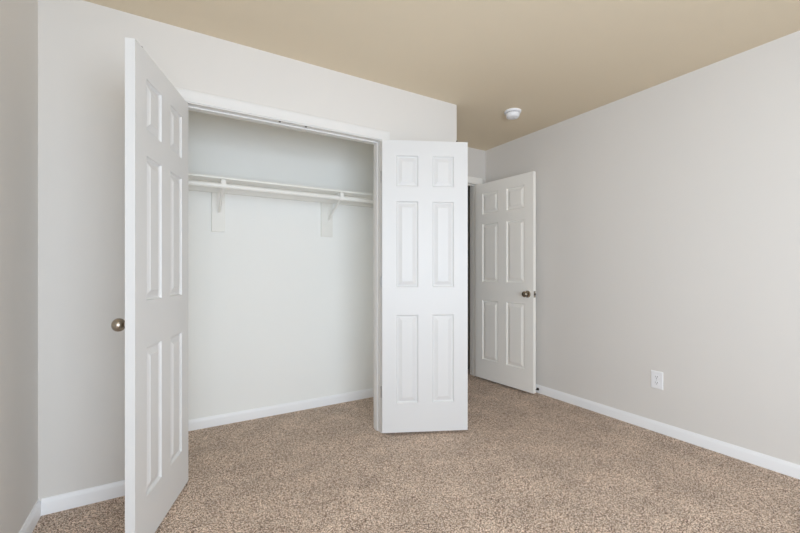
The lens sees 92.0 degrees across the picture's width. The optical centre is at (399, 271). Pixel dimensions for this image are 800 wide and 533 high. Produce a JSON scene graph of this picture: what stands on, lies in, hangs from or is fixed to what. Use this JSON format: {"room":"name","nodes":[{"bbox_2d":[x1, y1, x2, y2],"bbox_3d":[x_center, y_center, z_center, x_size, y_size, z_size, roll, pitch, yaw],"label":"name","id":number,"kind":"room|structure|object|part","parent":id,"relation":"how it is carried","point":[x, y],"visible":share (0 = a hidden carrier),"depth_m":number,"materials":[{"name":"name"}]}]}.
{"room":"empty bedroom","nodes":[
{"label":"empty bedroom","id":0,"kind":"room"},
{"bbox_2d":[0,0,37,532],"bbox_3d":[-0.965,-0.092,0.484,0.110,2.440,4.638,0,0,-31],"label":"wall","id":1,"kind":"structure","parent":0,"point":[18,18],"depth_m":1.56,"materials":[{"name":"white paint"}]},
{"bbox_2d":[19,499,40,532],"bbox_3d":[-0.727,1.091,0.203,0.013,0.074,3.690,0,0,-31],"label":"baseboard","id":2,"kind":"structure","parent":1,"relation":"attached to","point":[34,516],"depth_m":1.69,"materials":[{"name":"white wood"}]},
{"bbox_2d":[38,0,456,500],"bbox_3d":[-0.640,-0.092,2.463,2.469,2.440,0.110,0,0,-31],"label":"wall","id":3,"kind":"structure","parent":0,"point":[81,43],"depth_m":1.90,"materials":[{"name":"white paint"}]},
{"bbox_2d":[41,480,124,515],"bbox_3d":[-0.598,1.091,2.417,2.469,0.074,0.013,0,0,-31],"label":"baseboard","id":4,"kind":"structure","parent":3,"relation":"attached to","point":[57,503],"depth_m":1.86,"materials":[{"name":"white wood"}]},
{"bbox_2d":[111,37,187,532],"bbox_3d":[-1.127,0.107,1.769,0.107,2.023,0.610,0,0,-11],"label":"closet door","id":5,"kind":"structure","parent":3,"relation":"in","point":[155,324],"depth_m":1.64,"materials":[{"name":"white wood"}]},
{"bbox_3d":[-1.110,0.211,1.524,0.045,0.053,0.053,0,0,-11],"label":"knob","id":6,"kind":"part","parent":5,"relation":"part of","materials":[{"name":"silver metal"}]},
{"bbox_2d":[175,87,389,432],"bbox_3d":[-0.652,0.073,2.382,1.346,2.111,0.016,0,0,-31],"label":"trim","id":7,"kind":"structure","parent":3,"relation":"attached to","point":[192,96],"depth_m":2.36,"materials":[{"name":"white wood"}]},
{"bbox_2d":[380,140,467,432],"bbox_3d":[0.165,0.097,2.726,0.610,2.023,0.107,0,0,-5],"label":"closet door","id":8,"kind":"structure","parent":3,"relation":"in","point":[424,278],"depth_m":2.67,"materials":[{"name":"white wood"}]},
{"bbox_2d":[188,110,484,419],"bbox_3d":[-0.586,-0.092,3.354,3.471,2.440,0.131,0,0,-31],"label":"wall","id":9,"kind":"structure","parent":0,"point":[280,311],"depth_m":3.05,"materials":[{"name":"white paint"}]},
{"bbox_2d":[211,192,224,231],"bbox_3d":[-1.330,-0.431,2.826,0.089,0.284,0.018,0,0,-31],"label":"board","id":10,"kind":"object","parent":9,"relation":"attached to","point":[217,220],"visible":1,"depth_m":2.81,"materials":[{"name":"white paint"}]},
{"bbox_2d":[217,179,225,213],"bbox_3d":[-1.247,-0.517,2.694,0.028,0.195,0.294,0,0,-31],"label":"shelf bracket","id":11,"kind":"object","parent":9,"relation":"attached to","point":[223,181],"visible":0.91,"depth_m":2.71,"materials":[{"name":"white metal"}]},
{"bbox_3d":[-1.320,-0.495,2.818,0.026,0.150,0.005,0,0,-31],"label":"wall plate","id":12,"kind":"part","parent":11,"relation":"part of","materials":[{"name":"white metal"}]},
{"bbox_2d":[188,388,373,430],"bbox_3d":[-1.028,1.091,3.008,2.319,0.074,0.013,0,0,-31],"label":"baseboard","id":13,"kind":"structure","parent":9,"relation":"attached to","point":[206,422],"depth_m":3.03,"materials":[{"name":"white wood"}]},
{"bbox_2d":[188,180,373,207],"bbox_3d":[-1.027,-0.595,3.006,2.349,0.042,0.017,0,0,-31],"label":"closet rod","id":14,"kind":"object","parent":9,"relation":"attached to","point":[190,187],"visible":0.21,"depth_m":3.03,"materials":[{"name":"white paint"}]},
{"bbox_2d":[188,173,373,198],"bbox_3d":[-0.953,-0.624,2.882,2.349,0.015,0.304,0,0,-31],"label":"closet shelf","id":15,"kind":"object","parent":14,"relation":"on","point":[191,176],"visible":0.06,"depth_m":2.80,"materials":[{"name":"white paint"}]},
{"bbox_2d":[321,203,332,236],"bbox_3d":[-0.617,-0.431,3.249,0.100,0.284,0.018,0,0,-31],"label":"board","id":16,"kind":"object","parent":9,"relation":"attached to","point":[326,226],"visible":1,"depth_m":3.23,"materials":[{"name":"white paint"}]},
{"bbox_2d":[327,192,343,221],"bbox_3d":[-0.524,-0.517,3.123,0.028,0.195,0.294,0,0,-31],"label":"shelf bracket","id":17,"kind":"object","parent":9,"relation":"attached to","point":[340,194],"visible":0.87,"depth_m":3.15,"materials":[{"name":"white metal"}]},
{"bbox_3d":[-0.598,-0.495,3.247,0.026,0.150,0.005,0,0,-31],"label":"wall plate","id":18,"kind":"part","parent":17,"relation":"part of","materials":[{"name":"white metal"}]},
{"bbox_2d":[468,182,476,375],"bbox_3d":[0.483,0.088,4.001,0.766,2.080,0.110,0,0,-31],"label":"trim","id":19,"kind":"structure","parent":9,"relation":"attached to","point":[472,185],"depth_m":4.17,"materials":[{"name":"white wood"}]},
{"bbox_2d":[468,176,481,184],"bbox_3d":[0.515,0.064,3.946,0.864,2.129,0.016,0,0,-31],"label":"trim","id":20,"kind":"structure","parent":9,"relation":"attached to","point":[478,181],"depth_m":4.11,"materials":[{"name":"white wood"}]},
{"bbox_2d":[32,369,799,532],"bbox_3d":[0.234,1.168,1.971,3.691,0.080,5.970,0,0,-31],"label":"floor","id":21,"kind":"structure","parent":0,"point":[524,462],"depth_m":2.09,"materials":[{"name":"carpet"}]},
{"bbox_2d":[84,0,799,150],"bbox_3d":[0.234,-1.362,1.971,3.691,0.100,5.970,0,0,-31],"label":"ceiling","id":22,"kind":"structure","parent":0,"point":[553,61],"depth_m":2.19,"materials":[{"name":"beige paint"}]},
{"bbox_2d":[504,108,520,119],"bbox_3d":[0.924,-1.283,3.167,0.136,0.056,0.136,0,0,-31],"label":"smoke detector","id":23,"kind":"object","parent":22,"relation":"attached to","point":[512,113],"visible":1,"depth_m":3.13,"materials":[{"name":"white plastic"}]},
{"bbox_3d":[0.924,-1.304,3.167,0.136,0.016,0.136,0,0,-31],"label":"plate","id":24,"kind":"part","parent":23,"relation":"part of","materials":[{"name":"white plastic"}]},
{"bbox_2d":[468,186,469,369],"bbox_3d":[-0.073,-0.092,4.485,1.653,2.440,1.332,0,0,-31],"label":"wall","id":25,"kind":"structure","parent":0,"point":[468,186],"depth_m":4.43,"materials":[{"name":"grey paint"}]},
{"bbox_2d":[485,30,799,464],"bbox_3d":[2.109,-0.092,2.321,0.110,2.440,4.659,0,0,-31],"label":"wall","id":26,"kind":"structure","parent":0,"point":[668,212],"depth_m":2.59,"materials":[{"name":"white paint"}]},
{"bbox_2d":[476,171,535,393],"bbox_3d":[1.020,0.100,3.812,0.157,2.022,0.737,0,0,-35],"label":"door","id":27,"kind":"structure","parent":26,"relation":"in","point":[506,207],"depth_m":3.76,"materials":[{"name":"white wood"}]},
{"bbox_2d":[651,370,662,389],"bbox_3d":[1.806,0.763,2.716,0.008,0.123,0.079,0,0,-31],"label":"wall outlet","id":28,"kind":"object","parent":26,"relation":"attached to","point":[656,376],"visible":1,"depth_m":2.71,"materials":[{"name":"white plastic"}]},
{"bbox_2d":[536,384,799,479],"bbox_3d":[2.056,1.091,2.289,0.013,0.074,4.439,0,0,-31],"label":"baseboard","id":29,"kind":"structure","parent":26,"relation":"attached to","point":[784,467],"depth_m":2.56,"materials":[{"name":"white wood"}]}
]}

